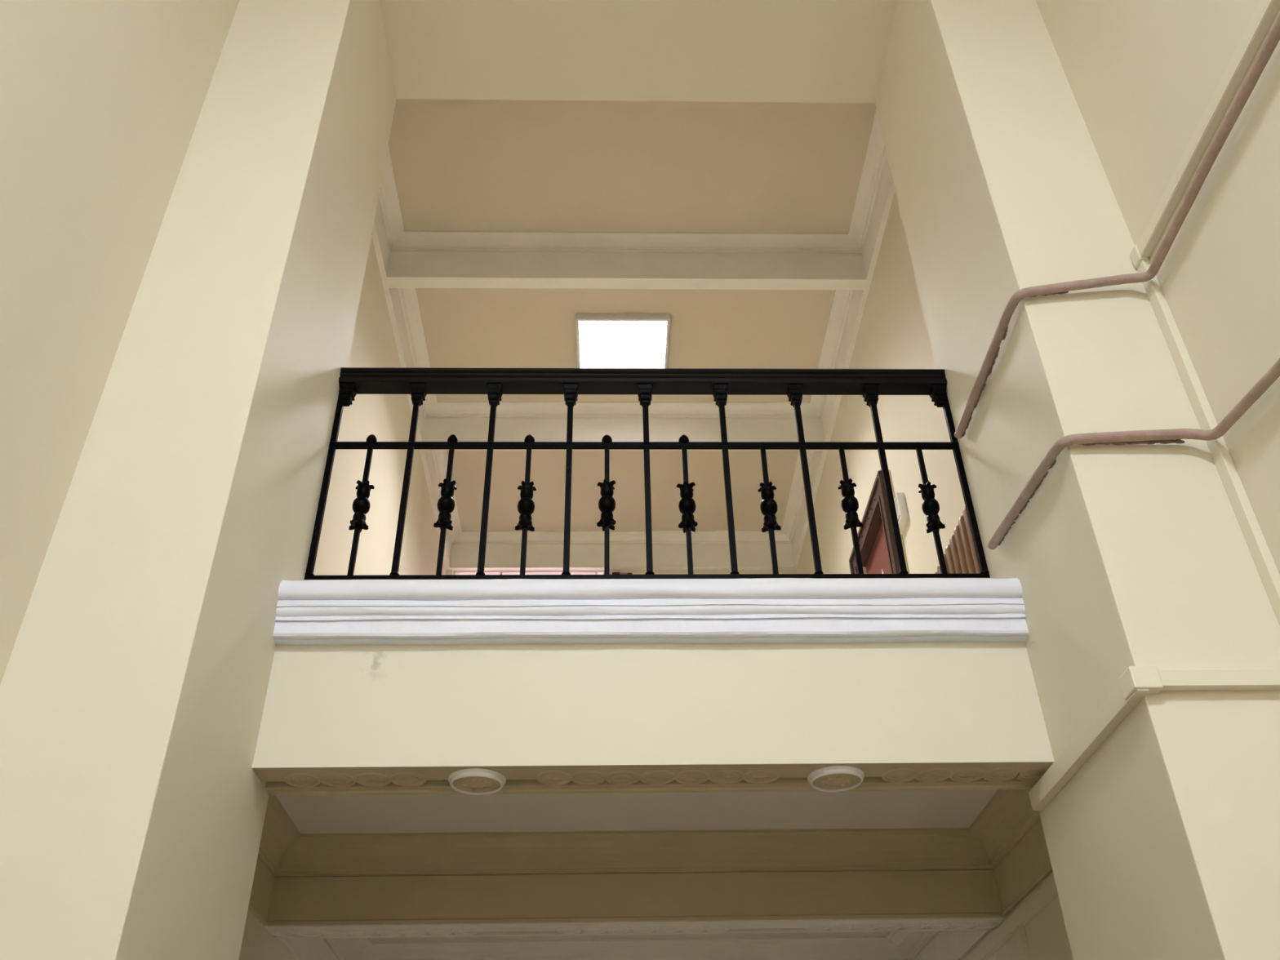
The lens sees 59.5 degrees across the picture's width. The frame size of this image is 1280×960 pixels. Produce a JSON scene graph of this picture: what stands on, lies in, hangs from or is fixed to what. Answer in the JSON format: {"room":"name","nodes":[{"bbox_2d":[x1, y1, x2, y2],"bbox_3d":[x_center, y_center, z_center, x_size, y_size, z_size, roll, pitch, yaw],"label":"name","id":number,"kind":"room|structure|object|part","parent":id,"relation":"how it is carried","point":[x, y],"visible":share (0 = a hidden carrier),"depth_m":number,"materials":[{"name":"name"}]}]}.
{"room":"stairwell","nodes":[
{"label":"stairwell","id":0,"kind":"room"},
{"bbox_2d":[0,0,239,684],"bbox_3d":[-1.710,-2.373,0.644,0.200,7.750,7.120,0,-36,-2],"label":"wall","id":1,"kind":"structure","parent":0,"point":[101,101],"depth_m":3.30,"materials":[{"name":"beige paint"}]},
{"bbox_2d":[0,0,396,959],"bbox_3d":[-1.566,-0.006,3.890,0.672,7.750,0.905,0,-36,-2],"label":"pillar","id":2,"kind":"structure","parent":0,"point":[135,682],"depth_m":3.38,"materials":[{"name":"beige paint"}]},
{"bbox_2d":[248,784,1053,925],"bbox_3d":[0.008,1.354,4.462,3.310,0.365,1.600,0,-36,-2],"label":"trim","id":3,"kind":"structure","parent":2,"relation":"attached to","point":[985,868],"depth_m":5.08,"materials":[{"name":"beige paint"}]},
{"bbox_2d":[272,577,1028,645],"bbox_3d":[0.046,0.453,3.853,2.549,0.228,0.128,0,-36,-2],"label":"trim","id":4,"kind":"structure","parent":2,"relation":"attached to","point":[758,611],"depth_m":3.81,"materials":[{"name":"white paint"}]},
{"bbox_2d":[239,235,446,959],"bbox_3d":[-1.839,1.855,6.431,0.270,7.750,5.405,0,-36,-2],"label":"wall","id":5,"kind":"structure","parent":0,"point":[388,417],"depth_m":7.29,"materials":[{"name":"beige paint"}]},
{"bbox_2d":[445,568,797,574],"bbox_3d":[-0.114,3.508,8.744,3.710,7.750,0.200,0,-36,-2],"label":"wall","id":6,"kind":"structure","parent":0,"point":[657,571],"depth_m":10.58,"materials":[{"name":"beige paint"}]},
{"bbox_2d":[453,570,604,574],"bbox_3d":[-1.031,1.003,10.518,1.463,0.322,0.072,0,-36,-2],"label":"window","id":7,"kind":"structure","parent":6,"relation":"in","point":[454,572],"depth_m":10.60,"materials":[{"name":"white glass"}]},
{"bbox_3d":[-1.081,0.994,10.531,1.320,0.270,0.004,0,-36,-2],"label":"pane","id":8,"kind":"part","parent":7,"relation":"part of","materials":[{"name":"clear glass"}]},
{"bbox_2d":[612,572,632,574],"bbox_3d":[-0.159,1.258,10.238,0.188,0.945,0.040,0,-36,-2],"label":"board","id":9,"kind":"object","parent":6,"relation":"attached to","point":[613,573],"visible":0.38,"depth_m":10.50,"materials":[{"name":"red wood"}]},
{"bbox_2d":[419,448,827,569],"bbox_3d":[-0.148,0.150,9.912,3.310,0.350,1.875,0,-36,-2],"label":"trim","id":10,"kind":"structure","parent":6,"relation":"attached to","point":[544,548],"depth_m":10.62,"materials":[{"name":"white paint"}]},
{"bbox_2d":[388,98,875,530],"bbox_3d":[-0.116,-1.094,8.759,3.310,0.300,5.605,0,-36,-2],"label":"ceiling","id":11,"kind":"structure","parent":0,"point":[458,165],"depth_m":7.59,"materials":[{"name":"beige paint"}]},
{"bbox_2d":[575,313,670,368],"bbox_3d":[-0.133,-1.023,8.555,0.704,0.055,0.640,0,-36,-2],"label":"ceiling light","id":12,"kind":"object","parent":11,"relation":"attached to","point":[603,340],"visible":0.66,"depth_m":8.52,"materials":[{"name":"white plastic"}]},
{"bbox_2d":[382,280,871,286],"bbox_3d":[-0.085,-1.472,7.692,3.310,0.350,0.025,0,-36,-2],"label":"ceiling beam","id":13,"kind":"structure","parent":11,"relation":"attached to","point":[383,282],"depth_m":7.59,"materials":[{"name":"white paint"}]},
{"bbox_2d":[275,790,997,942],"bbox_3d":[-0.040,2.324,6.124,3.310,0.030,5.430,0,-36,-2],"label":"ceiling","id":14,"kind":"structure","parent":0,"point":[905,809],"depth_m":4.92,"materials":[{"name":"white paint"}]},
{"bbox_2d":[264,917,1005,938],"bbox_3d":[-0.013,1.888,5.186,3.314,0.373,0.200,0,-36,-2],"label":"molding","id":15,"kind":"structure","parent":14,"relation":"attached to","point":[961,923],"depth_m":5.07,"materials":[{"name":"beige paint"}]},
{"bbox_2d":[379,0,897,102],"bbox_3d":[-0.013,-2.712,5.911,2.549,1.050,0.905,0,-36,-2],"label":"wall","id":16,"kind":"structure","parent":0,"point":[713,51],"depth_m":5.72,"materials":[{"name":"beige paint"}]},
{"bbox_2d":[371,108,894,283],"bbox_3d":[-0.066,-1.982,6.994,3.310,0.350,1.705,0,-36,-2],"label":"trim","id":17,"kind":"structure","parent":16,"relation":"attached to","point":[402,255],"depth_m":7.64,"materials":[{"name":"white paint"}]},
{"bbox_2d":[796,189,1073,959],"bbox_3d":[1.759,1.854,6.534,0.310,7.750,5.405,0,-36,-2],"label":"wall","id":18,"kind":"structure","parent":0,"point":[893,332],"depth_m":6.90,"materials":[{"name":"beige paint"}]},
{"bbox_2d":[382,284,870,441],"bbox_3d":[-0.106,-0.941,8.418,3.310,0.350,1.775,0,-36,-2],"label":"trim","id":19,"kind":"structure","parent":18,"relation":"attached to","point":[546,421],"depth_m":9.08,"materials":[{"name":"white paint"}]},
{"bbox_2d":[276,930,991,959],"bbox_3d":[-0.035,2.445,5.955,3.310,0.365,1.700,0,-36,-2],"label":"trim","id":20,"kind":"structure","parent":18,"relation":"attached to","point":[938,944],"depth_m":6.65,"materials":[{"name":"white paint"}]},
{"bbox_2d":[848,470,899,573],"bbox_3d":[1.617,1.140,7.036,0.145,2.186,1.096,0,-36,-2],"label":"door","id":21,"kind":"structure","parent":18,"relation":"in","point":[875,537],"depth_m":7.46,"materials":[{"name":"red paint"}]},
{"bbox_2d":[888,469,909,573],"bbox_3d":[1.594,0.800,6.506,0.022,2.105,0.055,0,-36,-2],"label":"cable trunking","id":22,"kind":"object","parent":18,"relation":"attached to","point":[907,567],"visible":0.13,"depth_m":6.79,"materials":[{"name":"beige plastic"}]},
{"bbox_2d":[893,492,908,534],"bbox_3d":[1.574,0.205,6.792,0.048,0.185,0.189,0,-36,-2],"label":"vent box","id":23,"kind":"object","parent":18,"relation":"attached to","point":[900,500],"visible":0.69,"depth_m":6.73,"materials":[{"name":"white plastic"}]},
{"bbox_2d":[1014,926,1031,959],"bbox_3d":[1.656,2.671,4.309,0.024,1.811,0.070,0,-36,-2],"label":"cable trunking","id":24,"kind":"object","parent":18,"relation":"attached to","point":[1020,932],"visible":1,"depth_m":4.79,"materials":[{"name":"beige plastic"}]},
{"bbox_2d":[875,0,1279,959],"bbox_3d":[1.652,-0.007,3.982,0.669,7.750,0.905,0,-36,-2],"label":"pillar","id":25,"kind":"structure","parent":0,"point":[1164,844],"depth_m":3.55,"materials":[{"name":"beige paint"}]},
{"bbox_2d":[954,13,1279,438],"bbox_3d":[1.735,-1.564,2.636,0.475,0.088,4.715,4,-36,-7],"label":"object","id":26,"kind":"object","parent":25,"relation":"attached to","point":[1273,38],"visible":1,"depth_m":3.79,"materials":[{"name":"brown paint"}]},
{"bbox_2d":[987,358,1279,549],"bbox_3d":[1.646,-0.295,3.162,0.442,0.283,2.268,10,-38,-15],"label":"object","id":27,"kind":"object","parent":25,"relation":"attached to","point":[1155,436],"visible":1,"depth_m":3.46,"materials":[{"name":"brown paint"}]},
{"bbox_2d":[1028,666,1279,810],"bbox_3d":[1.537,0.793,3.348,0.480,0.070,0.910,0,-36,-2],"label":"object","id":28,"kind":"object","parent":25,"relation":"attached to","point":[1136,682],"visible":0.94,"depth_m":3.01,"materials":[{"name":"beige paint"}]},
{"bbox_2d":[1035,0,1279,574],"bbox_3d":[1.979,-2.373,0.750,0.200,7.750,7.120,0,-36,-2],"label":"wall","id":29,"kind":"structure","parent":0,"point":[1142,76],"depth_m":3.58,"materials":[{"name":"beige paint"}]},
{"bbox_2d":[1129,244,1279,626],"bbox_3d":[1.789,0.180,3.254,0.038,2.485,0.056,0,-36,-2],"label":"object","id":30,"kind":"object","parent":29,"relation":"attached to","point":[1263,559],"visible":0.91,"depth_m":3.45,"materials":[{"name":"beige plastic"}]},
{"bbox_2d":[1137,0,1279,257],"bbox_3d":[1.819,-2.032,2.258,0.034,0.058,4.164,0,-36,-2],"label":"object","id":31,"kind":"object","parent":29,"relation":"attached to","point":[1266,11],"visible":1,"depth_m":3.49,"materials":[{"name":"beige plastic"}]},
{"bbox_3d":[-0.043,2.174,6.249,3.310,0.360,5.405,0,-36,-2],"label":"floor","id":32,"kind":"structure","parent":0,"visible":0},
{"bbox_2d":[252,577,1054,791],"bbox_3d":[0.058,0.654,3.875,2.574,0.789,0.225,0,-36,-2],"label":"beam","id":33,"kind":"structure","parent":32,"relation":"attached to","point":[614,715],"depth_m":3.67,"materials":[{"name":"beige paint"}]},
{"bbox_2d":[448,768,506,795],"bbox_3d":[-0.528,0.972,3.627,0.188,0.044,0.188,0,-36,-2],"label":"ceiling light","id":34,"kind":"object","parent":33,"relation":"attached to","point":[475,781],"visible":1,"depth_m":3.60,"materials":[{"name":"white paint"}]},
{"bbox_2d":[304,367,990,579],"bbox_3d":[0.029,-0.041,4.466,2.559,1.028,0.090,0,-36,-2],"label":"balcony railing","id":35,"kind":"object","parent":33,"relation":"on","point":[719,383],"visible":0.99,"depth_m":4.53,"materials":[{"name":"black metal"}]},
{"bbox_3d":[-1.232,-0.001,4.401,0.033,0.930,0.033,14,-39,-20],"label":"post","id":36,"kind":"part","parent":35,"relation":"part of","materials":[{"name":"black metal"}]},
{"bbox_3d":[-1.075,0.100,4.332,0.074,0.211,0.077,10,-38,-15],"label":"knob","id":37,"kind":"part","parent":35,"relation":"part of","materials":[{"name":"black metal"}]},
{"bbox_3d":[-0.918,-0.002,4.410,0.033,0.930,0.033,14,-39,-20],"label":"post","id":38,"kind":"part","parent":35,"relation":"part of","materials":[{"name":"black metal"}]},
{"bbox_3d":[-0.750,0.098,4.345,0.074,0.211,0.077,25,-43,-31],"label":"knob","id":39,"kind":"part","parent":35,"relation":"part of","materials":[{"name":"black metal"}]},
{"bbox_3d":[-0.601,-0.002,4.419,0.033,0.930,0.033,-14,-38,16],"label":"post","id":40,"kind":"part","parent":35,"relation":"part of","materials":[{"name":"black metal"}]},
{"bbox_3d":[-0.440,0.105,4.348,0.074,0.211,0.077,16,-39,-22],"label":"knob","id":41,"kind":"part","parent":35,"relation":"part of","materials":[{"name":"black metal"}]},
{"bbox_3d":[-0.283,-0.002,4.428,0.033,0.930,0.033,14,-39,-20],"label":"post","id":42,"kind":"part","parent":35,"relation":"part of","materials":[{"name":"black metal"}]},
{"bbox_3d":[-0.126,0.097,4.363,0.074,0.211,0.077,28,-45,-34],"label":"knob","id":43,"kind":"part","parent":35,"relation":"part of","materials":[{"name":"black metal"}]},
{"bbox_3d":[0.021,-0.420,4.743,2.549,0.089,0.090,0,-36,-2],"label":"handrail","id":44,"kind":"part","parent":35,"relation":"part of","materials":[{"name":"black metal"}]},
{"bbox_3d":[0.027,-0.139,4.537,2.549,0.024,0.022,0,-36,-2],"label":"rail","id":45,"kind":"part","parent":35,"relation":"part of","materials":[{"name":"black metal"}]},
{"bbox_3d":[0.037,0.366,4.169,2.549,0.020,0.024,0,-36,-2],"label":"rail","id":46,"kind":"part","parent":35,"relation":"part of","materials":[{"name":"black metal"}]},
{"bbox_3d":[0.029,-0.002,4.437,0.033,0.930,0.033,14,-39,-20],"label":"post","id":47,"kind":"part","parent":35,"relation":"part of","materials":[{"name":"black metal"}]},
{"bbox_3d":[0.186,0.103,4.368,0.074,0.211,0.077,29,-46,-35],"label":"knob","id":48,"kind":"part","parent":35,"relation":"part of","materials":[{"name":"black metal"}]},
{"bbox_3d":[0.347,-0.002,4.446,0.033,0.930,0.033,14,-39,-20],"label":"post","id":49,"kind":"part","parent":35,"relation":"part of","materials":[{"name":"black metal"}]},
{"bbox_3d":[0.506,0.107,4.372,0.074,0.211,0.077,3,-36,-5],"label":"knob","id":50,"kind":"part","parent":35,"relation":"part of","materials":[{"name":"black metal"}]},
{"bbox_3d":[0.663,-0.002,4.455,0.033,0.930,0.033,-14,-38,16],"label":"post","id":51,"kind":"part","parent":35,"relation":"part of","materials":[{"name":"black metal"}]},
{"bbox_3d":[0.826,0.096,4.388,0.074,0.211,0.077,1,-36,-2],"label":"knob","id":52,"kind":"part","parent":35,"relation":"part of","materials":[{"name":"black metal"}]},
{"bbox_3d":[0.984,-0.002,4.465,0.033,0.930,0.033,-14,-38,16],"label":"post","id":53,"kind":"part","parent":35,"relation":"part of","materials":[{"name":"black metal"}]},
{"bbox_3d":[1.142,0.108,4.392,0.077,0.211,0.074,-20,-40,24],"label":"knob","id":54,"kind":"part","parent":35,"relation":"part of","materials":[{"name":"black metal"}]},
{"bbox_3d":[1.291,-0.002,4.473,0.033,0.930,0.033,-14,-38,16],"label":"post","id":55,"kind":"part","parent":35,"relation":"part of","materials":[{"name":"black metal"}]},
{"bbox_2d":[806,765,865,791],"bbox_3d":[0.641,0.972,3.660,0.188,0.044,0.188,0,-36,-2],"label":"rosette","id":56,"kind":"object","parent":33,"relation":"attached to","point":[834,778],"visible":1,"depth_m":3.63,"materials":[{"name":"white paint"}]},
{"bbox_2d":[934,506,980,573],"bbox_3d":[1.556,0.576,5.074,0.178,0.779,0.902,0,-36,-2],"label":"radiator","id":57,"kind":"object","parent":32,"relation":"on","point":[960,555],"visible":0.2,"depth_m":5.12,"materials":[{"name":"brown metal"}]}
]}

